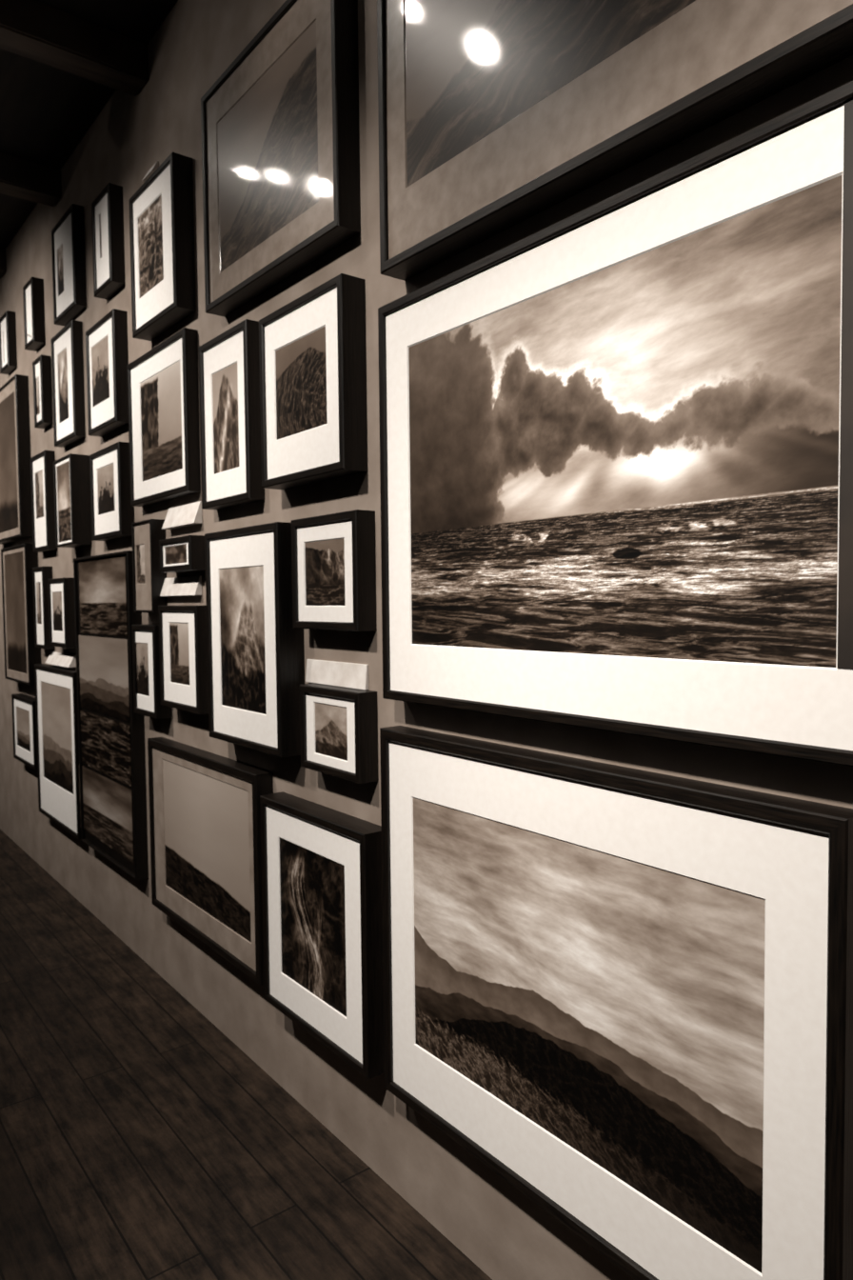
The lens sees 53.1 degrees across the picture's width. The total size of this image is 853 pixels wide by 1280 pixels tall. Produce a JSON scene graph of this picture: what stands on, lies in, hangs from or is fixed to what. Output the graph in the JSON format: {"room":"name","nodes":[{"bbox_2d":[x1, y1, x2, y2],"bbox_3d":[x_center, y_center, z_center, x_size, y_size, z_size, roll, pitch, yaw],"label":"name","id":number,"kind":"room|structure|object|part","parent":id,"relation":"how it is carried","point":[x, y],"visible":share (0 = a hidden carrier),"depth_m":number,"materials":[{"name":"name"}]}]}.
{"room":"art gallery","nodes":[
{"label":"art gallery","id":0,"kind":"room"},
{"bbox_2d":[0,247,6,278],"bbox_3d":[-4.673,-2.214,3.624,5.270,0.140,0.140,-3,3,-38],"label":"ceiling beam","id":1,"kind":"structure","parent":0,"point":[3,262],"depth_m":5.18,"materials":[{"name":"black wood"}]},
{"bbox_2d":[0,0,178,249],"bbox_3d":[-2.948,-2.248,1.416,5.270,0.100,12.000,-3,3,-38],"label":"ceiling","id":2,"kind":"structure","parent":0,"point":[46,110],"depth_m":3.66,"materials":[{"name":"brown wood"}]},
{"bbox_2d":[0,152,61,206],"bbox_3d":[-3.933,-2.177,2.680,5.270,0.140,0.140,-3,3,-38],"label":"ceiling beam","id":3,"kind":"structure","parent":2,"relation":"attached to","point":[21,178],"depth_m":4.18,"materials":[{"name":"black wood"}]},
{"bbox_2d":[0,0,148,96],"bbox_3d":[-3.193,-2.141,1.736,5.270,0.140,0.140,-3,3,-38],"label":"ceiling beam","id":4,"kind":"structure","parent":2,"relation":"attached to","point":[33,30],"depth_m":3.15,"materials":[{"name":"black wood"}]},
{"bbox_2d":[0,829,492,1279],"bbox_3d":[-2.908,1.567,1.595,5.270,0.100,12.000,-3,3,-38],"label":"floor","id":5,"kind":"structure","parent":0,"point":[138,1141],"depth_m":2.46,"materials":[{"name":"brown wood"}]},
{"bbox_2d":[0,0,852,1279],"bbox_3d":[-0.814,-0.440,3.158,0.100,3.920,12.200,-3,3,-38],"label":"wall","id":6,"kind":"structure","parent":0,"point":[504,1232],"depth_m":2.55,"materials":[{"name":"paint"}]},
{"bbox_2d":[0,310,17,374],"bbox_3d":[-2.525,-1.789,5.143,0.050,0.321,0.220,-3,3,-38],"label":"framed photograph","id":7,"kind":"object","parent":6,"relation":"attached to","point":[8,321],"visible":1,"depth_m":5.07,"materials":[{"name":"white paper"}]},
{"bbox_2d":[0,374,32,544],"bbox_3d":[-2.545,-1.066,5.195,0.070,0.916,0.786,-3,3,-38],"label":"framed photograph","id":8,"kind":"object","parent":6,"relation":"attached to","point":[15,454],"visible":1,"depth_m":4.97,"materials":[{"name":"black wood"}]},
{"bbox_2d":[0,392,18,533],"bbox_3d":[-2.569,-1.054,5.189,0.001,0.779,0.635,-3,3,-38],"label":"print","id":9,"kind":"object","parent":8,"relation":"attached to","point":[9,503],"depth_m":5.11},
{"bbox_2d":[0,543,41,685],"bbox_3d":[-2.425,-0.153,5.097,0.070,0.807,0.604,-3,3,-38],"label":"framed photograph","id":10,"kind":"object","parent":6,"relation":"attached to","point":[17,562],"visible":1,"depth_m":5.02,"materials":[{"name":"black wood"}]},
{"bbox_2d":[4,551,26,673],"bbox_3d":[-2.458,-0.163,5.101,0.001,0.703,0.484,-3,3,-38],"label":"print","id":11,"kind":"object","parent":10,"relation":"attached to","point":[13,563],"depth_m":5.09},
{"bbox_2d":[11,693,37,770],"bbox_3d":[-2.374,0.537,5.081,0.060,0.396,0.517,-3,3,-38],"label":"framed photograph","id":12,"kind":"object","parent":6,"relation":"attached to","point":[23,706],"depth_m":5.07},
{"bbox_2d":[22,277,45,351],"bbox_3d":[-2.135,-1.766,4.637,0.060,0.338,0.199,-3,3,-38],"label":"framed photograph","id":13,"kind":"object","parent":6,"relation":"attached to","point":[33,290],"visible":1,"depth_m":4.57,"materials":[{"name":"black wood"}]},
{"bbox_2d":[32,354,52,428],"bbox_3d":[-2.060,-1.328,4.576,0.050,0.354,0.174,-3,3,-38],"label":"framed photograph","id":14,"kind":"object","parent":6,"relation":"attached to","point":[42,365],"visible":1,"depth_m":4.52,"materials":[{"name":"black wood"}]},
{"bbox_2d":[36,377,39,414],"bbox_3d":[-2.093,-1.316,4.597,0.001,0.194,0.060,-3,3,-38],"label":"print","id":15,"kind":"object","parent":14,"relation":"attached to","point":[37,379],"depth_m":4.60},
{"bbox_2d":[32,566,55,649],"bbox_3d":[-2.123,-0.178,4.726,0.050,0.450,0.224,-3,3,-38],"label":"framed photograph","id":16,"kind":"object","parent":6,"relation":"attached to","point":[40,575],"visible":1,"depth_m":4.69,"materials":[{"name":"black wood"}]},
{"bbox_2d":[36,582,41,623],"bbox_3d":[-2.155,-0.204,4.743,0.001,0.229,0.100,-3,3,-38],"label":"print","id":17,"kind":"object","parent":16,"relation":"attached to","point":[38,589],"depth_m":4.75},
{"bbox_2d":[30,449,58,552],"bbox_3d":[-2.084,-0.747,4.642,0.050,0.520,0.309,-3,3,-38],"label":"framed photograph","id":18,"kind":"object","parent":6,"relation":"attached to","point":[42,484],"visible":1,"depth_m":4.59,"materials":[{"name":"white paper"}]},
{"bbox_2d":[35,470,43,519],"bbox_3d":[-2.108,-0.791,4.648,0.001,0.248,0.165,-3,3,-38],"label":"print","id":19,"kind":"object","parent":18,"relation":"attached to","point":[39,475],"depth_m":4.65},
{"bbox_2d":[34,663,81,839],"bbox_3d":[-1.955,0.566,4.551,0.055,0.838,0.768,-3,3,-38],"label":"photograph","id":20,"kind":"object","parent":6,"relation":"attached to","point":[56,713],"depth_m":4.52},
{"bbox_2d":[45,651,76,667],"bbox_3d":[-1.943,0.102,4.521,0.039,0.064,0.441,-3,3,-38],"label":"card","id":21,"kind":"object","parent":6,"relation":"attached to","point":[67,660],"visible":1,"depth_m":4.47,"materials":[{"name":"paper"}]},
{"bbox_2d":[47,577,76,647],"bbox_3d":[-1.882,-0.142,4.411,0.060,0.353,0.306,-3,3,-38],"label":"framed photograph","id":22,"kind":"object","parent":6,"relation":"attached to","point":[61,590],"visible":0.99,"depth_m":4.35,"materials":[{"name":"white paper"}]},
{"bbox_2d":[52,592,62,631],"bbox_3d":[-1.910,-0.147,4.418,0.001,0.200,0.181,-3,3,-38],"label":"print","id":23,"kind":"object","parent":22,"relation":"attached to","point":[56,596],"depth_m":4.42},
{"bbox_2d":[50,320,85,447],"bbox_3d":[-1.771,-1.252,4.211,0.050,0.543,0.365,-3,3,-38],"label":"framed photograph","id":24,"kind":"object","parent":6,"relation":"attached to","point":[67,346],"visible":1,"depth_m":4.14,"materials":[{"name":"white paper"}]},
{"bbox_2d":[58,347,68,422],"bbox_3d":[-1.798,-1.258,4.224,0.001,0.338,0.167,-3,3,-38],"label":"print","id":25,"kind":"object","parent":24,"relation":"attached to","point":[62,357],"depth_m":4.23},
{"bbox_2d":[51,203,86,326],"bbox_3d":[-1.729,-1.799,4.120,0.055,0.459,0.360,-3,3,-38],"label":"framed photograph","id":26,"kind":"object","parent":6,"relation":"attached to","point":[68,235],"visible":1,"depth_m":4.05,"materials":[{"name":"black wood"}]},
{"bbox_2d":[57,243,63,296],"bbox_3d":[-1.788,-1.807,4.170,0.001,0.223,0.106,-3,3,-38],"label":"print","id":27,"kind":"object","parent":26,"relation":"attached to","point":[60,268],"depth_m":4.17},
{"bbox_2d":[53,453,92,547],"bbox_3d":[-1.727,-0.671,4.157,0.090,0.424,0.289,-3,3,-38],"label":"framed photograph","id":28,"kind":"object","parent":6,"relation":"attached to","point":[71,476],"visible":1,"depth_m":4.07,"materials":[{"name":"black wood"}]},
{"bbox_2d":[56,461,71,542],"bbox_3d":[-1.763,-0.667,4.149,0.001,0.372,0.224,-3,3,-38],"label":"print","id":29,"kind":"object","parent":28,"relation":"attached to","point":[63,470],"depth_m":4.15},
{"bbox_2d":[85,308,128,437],"bbox_3d":[-1.398,-1.155,3.732,0.060,0.463,0.381,-3,3,-38],"label":"framed photograph","id":30,"kind":"object","parent":6,"relation":"attached to","point":[107,344],"visible":1,"depth_m":3.67,"materials":[{"name":"white paper"}]},
{"bbox_2d":[91,336,109,406],"bbox_3d":[-1.431,-1.175,3.743,0.001,0.261,0.239,-3,3,-38],"label":"print","id":31,"kind":"object","parent":30,"relation":"attached to","point":[100,351],"depth_m":3.74},
{"bbox_2d":[91,182,125,299],"bbox_3d":[-1.366,-1.701,3.658,0.060,0.400,0.234,-3,3,-38],"label":"framed photograph","id":32,"kind":"object","parent":6,"relation":"attached to","point":[108,208],"visible":1,"depth_m":3.60,"materials":[{"name":"black wood"}]},
{"bbox_2d":[99,213,101,258],"bbox_3d":[-1.403,-1.740,3.673,0.001,0.184,0.028,-3,3,-38],"label":"print","id":33,"kind":"object","parent":32,"relation":"attached to","point":[100,213],"depth_m":3.68},
{"bbox_2d":[73,550,148,879],"bbox_3d":[-1.466,0.309,3.913,0.052,1.390,0.821,-3,3,-38],"label":"framed piece","id":34,"kind":"object","parent":6,"relation":"attached to","point":[112,781],"visible":1,"depth_m":3.83,"materials":[{"name":"paper"}]},
{"bbox_2d":[79,557,127,636],"bbox_3d":[-1.473,-0.194,3.865,0.001,0.335,0.661,-3,3,-38],"label":"print","id":35,"kind":"object","parent":34,"relation":"attached to","point":[102,583],"depth_m":3.84},
{"bbox_2d":[79,635,129,721],"bbox_3d":[-1.481,0.163,3.896,0.001,0.352,0.697,-3,3,-38],"label":"print","id":36,"kind":"object","parent":34,"relation":"attached to","point":[103,661],"depth_m":3.87},
{"bbox_2d":[79,765,133,862],"bbox_3d":[-1.493,0.787,3.950,0.001,0.317,0.759,-3,3,-38],"label":"print","id":37,"kind":"object","parent":34,"relation":"attached to","point":[108,811],"depth_m":3.90},
{"bbox_2d":[80,710,131,786],"bbox_3d":[-1.487,0.483,3.924,0.001,0.263,0.729,-3,3,-38],"label":"print","id":38,"kind":"object","parent":34,"relation":"attached to","point":[106,742],"depth_m":3.88},
{"bbox_3d":[-1.452,0.310,3.894,0.055,1.390,0.773,-3,3,-38],"label":"frame","id":39,"kind":"part","parent":34,"relation":"part of","materials":[{"name":"black wood"}]},
{"bbox_2d":[89,441,135,540],"bbox_3d":[-1.383,-0.641,3.743,0.060,0.388,0.398,-3,3,-38],"label":"framed photograph","id":40,"kind":"object","parent":6,"relation":"attached to","point":[112,514],"visible":1,"depth_m":3.68,"materials":[{"name":"white paper"}]},
{"bbox_2d":[97,463,114,515],"bbox_3d":[-1.407,-0.659,3.744,0.001,0.202,0.229,-3,3,-38],"label":"print","id":41,"kind":"object","parent":40,"relation":"attached to","point":[105,475],"depth_m":3.74},
{"bbox_2d":[131,519,167,612],"bbox_3d":[-1.112,-0.292,3.418,0.060,0.363,0.213,-3,3,-38],"label":"framed photograph","id":42,"kind":"object","parent":6,"relation":"attached to","point":[146,534],"visible":1,"depth_m":3.37,"materials":[{"name":"black wood"}]},
{"bbox_2d":[136,544,145,583],"bbox_3d":[-1.150,-0.305,3.437,0.001,0.154,0.096,-3,3,-38],"label":"print","id":43,"kind":"object","parent":42,"relation":"attached to","point":[140,550],"depth_m":3.44},
{"bbox_2d":[141,160,159,181],"bbox_3d":[-1.065,-1.808,3.292,0.029,0.042,0.106,-3,3,-38],"label":"card","id":44,"kind":"object","parent":6,"relation":"attached to","point":[155,166],"visible":0.72,"depth_m":3.27,"materials":[{"name":"paper"}]},
{"bbox_2d":[131,624,172,719],"bbox_3d":[-1.108,0.121,3.433,0.065,0.363,0.254,-3,3,-38],"label":"framed photograph","id":45,"kind":"object","parent":6,"relation":"attached to","point":[145,638],"visible":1,"depth_m":3.41,"materials":[{"name":"white paper"}]},
{"bbox_2d":[136,642,149,696],"bbox_3d":[-1.148,0.118,3.451,0.001,0.209,0.138,-3,3,-38],"label":"print","id":46,"kind":"object","parent":45,"relation":"attached to","point":[142,651],"depth_m":3.45},
{"bbox_2d":[128,151,196,340],"bbox_3d":[-0.991,-1.444,3.182,0.075,0.531,0.442,-3,3,-38],"label":"framed photograph","id":47,"kind":"object","parent":6,"relation":"attached to","point":[161,211],"visible":1,"depth_m":3.10,"materials":[{"name":"white paper"}]},
{"bbox_2d":[138,194,163,298],"bbox_3d":[-1.033,-1.467,3.192,0.001,0.302,0.251,-3,3,-38],"label":"print","id":48,"kind":"object","parent":47,"relation":"attached to","point":[150,223],"depth_m":3.19},
{"bbox_2d":[126,327,200,506],"bbox_3d":[-1.016,-0.827,3.272,0.050,0.571,0.594,-3,3,-38],"label":"framed photograph","id":49,"kind":"object","parent":6,"relation":"attached to","point":[164,424],"visible":1,"depth_m":3.20,"materials":[{"name":"white paper"}]},
{"bbox_2d":[140,360,182,480],"bbox_3d":[-1.010,-0.821,3.243,0.001,0.386,0.411,-3,3,-38],"label":"print","id":50,"kind":"object","parent":49,"relation":"attached to","point":[161,414],"depth_m":3.23},
{"bbox_2d":[160,575,201,596],"bbox_3d":[-0.930,-0.202,3.216,0.030,0.071,0.342,-3,3,-38],"label":"card","id":51,"kind":"object","parent":6,"relation":"attached to","point":[188,585],"visible":1,"depth_m":3.19,"materials":[{"name":"paper"}]},
{"bbox_2d":[161,500,202,529],"bbox_3d":[-0.912,-0.463,3.173,0.034,0.080,0.302,-3,3,-38],"label":"card","id":52,"kind":"object","parent":6,"relation":"attached to","point":[190,514],"visible":0.96,"depth_m":3.15,"materials":[{"name":"paper"}]},
{"bbox_2d":[159,535,205,572],"bbox_3d":[-0.898,-0.314,3.139,0.065,0.122,0.296,-3,3,-38],"label":"framed photograph","id":53,"kind":"object","parent":6,"relation":"attached to","point":[182,553],"visible":0.99,"depth_m":3.08,"materials":[{"name":"black wood"}]},
{"bbox_2d":[165,544,186,564],"bbox_3d":[-0.921,-0.313,3.135,0.001,0.064,0.206,-3,3,-38],"label":"print","id":54,"kind":"object","parent":53,"relation":"attached to","point":[176,554],"depth_m":3.13},
{"bbox_2d":[158,605,208,714],"bbox_3d":[-0.889,0.064,3.150,0.065,0.382,0.363,-3,3,-38],"label":"framed photograph","id":55,"kind":"object","parent":6,"relation":"attached to","point":[183,643],"visible":0.99,"depth_m":3.11,"materials":[{"name":"white paper"}]},
{"bbox_2d":[169,622,189,685],"bbox_3d":[-0.910,0.050,3.142,0.001,0.223,0.182,-3,3,-38],"label":"print","id":56,"kind":"object","parent":55,"relation":"attached to","point":[178,631],"depth_m":3.14},
{"bbox_2d":[147,737,273,985],"bbox_3d":[-0.801,0.745,3.083,0.060,0.677,0.946,-3,3,-38],"label":"photograph","id":57,"kind":"object","parent":6,"relation":"attached to","point":[206,853],"visible":1,"depth_m":3.00,"materials":[{"name":"grey paper"}]},
{"bbox_2d":[162,759,251,942],"bbox_3d":[-0.799,0.724,3.049,0.001,0.496,0.737,-3,3,-38],"label":"print","id":58,"kind":"object","parent":57,"relation":"attached to","point":[207,844],"depth_m":3.01},
{"bbox_2d":[198,319,265,510],"bbox_3d":[-0.643,-0.720,2.797,0.055,0.550,0.360,-3,3,-38],"label":"framed photograph","id":59,"kind":"object","parent":6,"relation":"attached to","point":[229,362],"visible":1,"depth_m":2.75,"materials":[{"name":"white paper"}]},
{"bbox_2d":[212,362,239,474],"bbox_3d":[-0.657,-0.720,2.789,0.001,0.329,0.194,-3,3,-38],"label":"print","id":60,"kind":"object","parent":59,"relation":"attached to","point":[225,382],"depth_m":2.79},
{"bbox_2d":[204,521,304,757],"bbox_3d":[-0.551,-0.008,2.697,0.085,0.684,0.504,-3,3,-38],"label":"photograph","id":61,"kind":"object","parent":6,"relation":"attached to","point":[256,654],"visible":1,"depth_m":2.62,"materials":[{"name":"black paper"}]},
{"bbox_2d":[219,565,266,714],"bbox_3d":[-0.581,-0.003,2.687,0.001,0.446,0.313,-3,3,-38],"label":"print","id":62,"kind":"object","parent":61,"relation":"attached to","point":[242,609],"depth_m":2.68},
{"bbox_2d":[200,0,360,317],"bbox_3d":[-0.455,-1.414,2.502,0.070,0.690,0.820,-3,3,-38],"label":"photograph","id":63,"kind":"object","parent":6,"relation":"attached to","point":[281,126],"visible":1,"depth_m":2.40,"materials":[{"name":"grey paper"}]},
{"bbox_2d":[217,20,319,271],"bbox_3d":[-0.476,-1.405,2.493,0.001,0.465,0.613,-3,3,-38],"label":"print","id":64,"kind":"object","parent":63,"relation":"attached to","point":[268,142],"depth_m":2.46},
{"bbox_2d":[259,273,367,489],"bbox_3d":[-0.325,-0.693,2.376,0.075,0.493,0.452,-3,3,-38],"label":"photograph","id":65,"kind":"object","parent":6,"relation":"attached to","point":[312,349],"visible":1,"depth_m":2.30,"materials":[{"name":"white paper"}]},
{"bbox_2d":[275,326,327,439],"bbox_3d":[-0.350,-0.705,2.366,0.001,0.255,0.280,-3,3,-38],"label":"print","id":66,"kind":"object","parent":65,"relation":"attached to","point":[300,365],"depth_m":2.36},
{"bbox_2d":[260,791,384,1079],"bbox_3d":[-0.300,0.803,2.430,0.080,0.639,0.572,-3,3,-38],"label":"photograph","id":67,"kind":"object","parent":6,"relation":"attached to","point":[323,916],"visible":1,"depth_m":2.35,"materials":[{"name":"paper"}]},
{"bbox_2d":[280,838,346,1017],"bbox_3d":[-0.326,0.800,2.417,0.001,0.410,0.360,-3,3,-38],"label":"print","id":68,"kind":"object","parent":67,"relation":"attached to","point":[312,885],"depth_m":2.41},
{"bbox_2d":[291,509,377,631],"bbox_3d":[-0.260,-0.184,2.336,0.060,0.311,0.339,-3,3,-38],"label":"framed photograph","id":69,"kind":"object","parent":6,"relation":"attached to","point":[333,555],"visible":1,"depth_m":2.28,"materials":[{"name":"black wood"}]},
{"bbox_2d":[304,538,345,605],"bbox_3d":[-0.278,-0.182,2.329,0.001,0.177,0.206,-3,3,-38],"label":"print","id":70,"kind":"object","parent":69,"relation":"attached to","point":[325,560],"depth_m":2.33},
{"bbox_2d":[305,659,368,690],"bbox_3d":[-0.255,0.094,2.385,0.012,0.068,0.313,-3,3,-38],"label":"card","id":71,"kind":"object","parent":6,"relation":"attached to","point":[352,675],"visible":1,"depth_m":2.37,"materials":[{"name":"paper"}]},
{"bbox_2d":[300,683,379,783],"bbox_3d":[-0.245,0.249,2.342,0.060,0.237,0.305,-3,3,-38],"label":"framed photograph","id":72,"kind":"object","parent":6,"relation":"attached to","point":[339,741],"visible":1,"depth_m":2.29,"materials":[{"name":"black wood"}]},
{"bbox_2d":[314,702,347,760],"bbox_3d":[-0.262,0.249,2.334,0.001,0.141,0.168,-3,3,-38],"label":"print","id":73,"kind":"object","parent":72,"relation":"attached to","point":[330,721],"depth_m":2.33},
{"bbox_2d":[377,0,852,280],"bbox_3d":[0.285,-1.347,1.557,0.075,0.986,1.205,-3,3,-38],"label":"photograph","id":74,"kind":"object","parent":6,"relation":"attached to","point":[576,113],"visible":1,"depth_m":1.62,"materials":[{"name":"black wood"}]},
{"bbox_2d":[405,0,696,186],"bbox_3d":[0.253,-1.341,1.555,0.001,0.637,0.976,-3,3,-38],"label":"print","id":75,"kind":"object","parent":74,"relation":"attached to","point":[472,67],"depth_m":1.72},
{"bbox_2d":[378,80,852,766],"bbox_3d":[0.277,-0.312,1.637,0.065,0.947,1.184,-3,3,-38],"label":"photograph","id":76,"kind":"object","parent":6,"relation":"attached to","point":[616,449],"visible":1,"depth_m":1.47,"materials":[{"name":"grey paper"}]},
{"bbox_2d":[408,175,841,667],"bbox_3d":[0.274,-0.321,1.607,0.001,0.691,1.010,-3,3,-38],"label":"print","id":77,"kind":"object","parent":76,"relation":"attached to","point":[639,455],"depth_m":1.46},
{"bbox_2d":[380,725,852,1279],"bbox_3d":[0.270,0.694,1.706,0.065,0.919,1.158,-3,3,-38],"label":"landscape photograph","id":78,"kind":"object","parent":6,"relation":"attached to","point":[583,1018],"visible":1,"depth_m":1.54,"materials":[{"name":"grey paper"}]},
{"bbox_2d":[413,798,764,1272],"bbox_3d":[0.250,0.691,1.698,0.001,0.602,0.908,-3,3,-38],"label":"print","id":79,"kind":"object","parent":78,"relation":"attached to","point":[616,1005],"depth_m":1.59}
]}

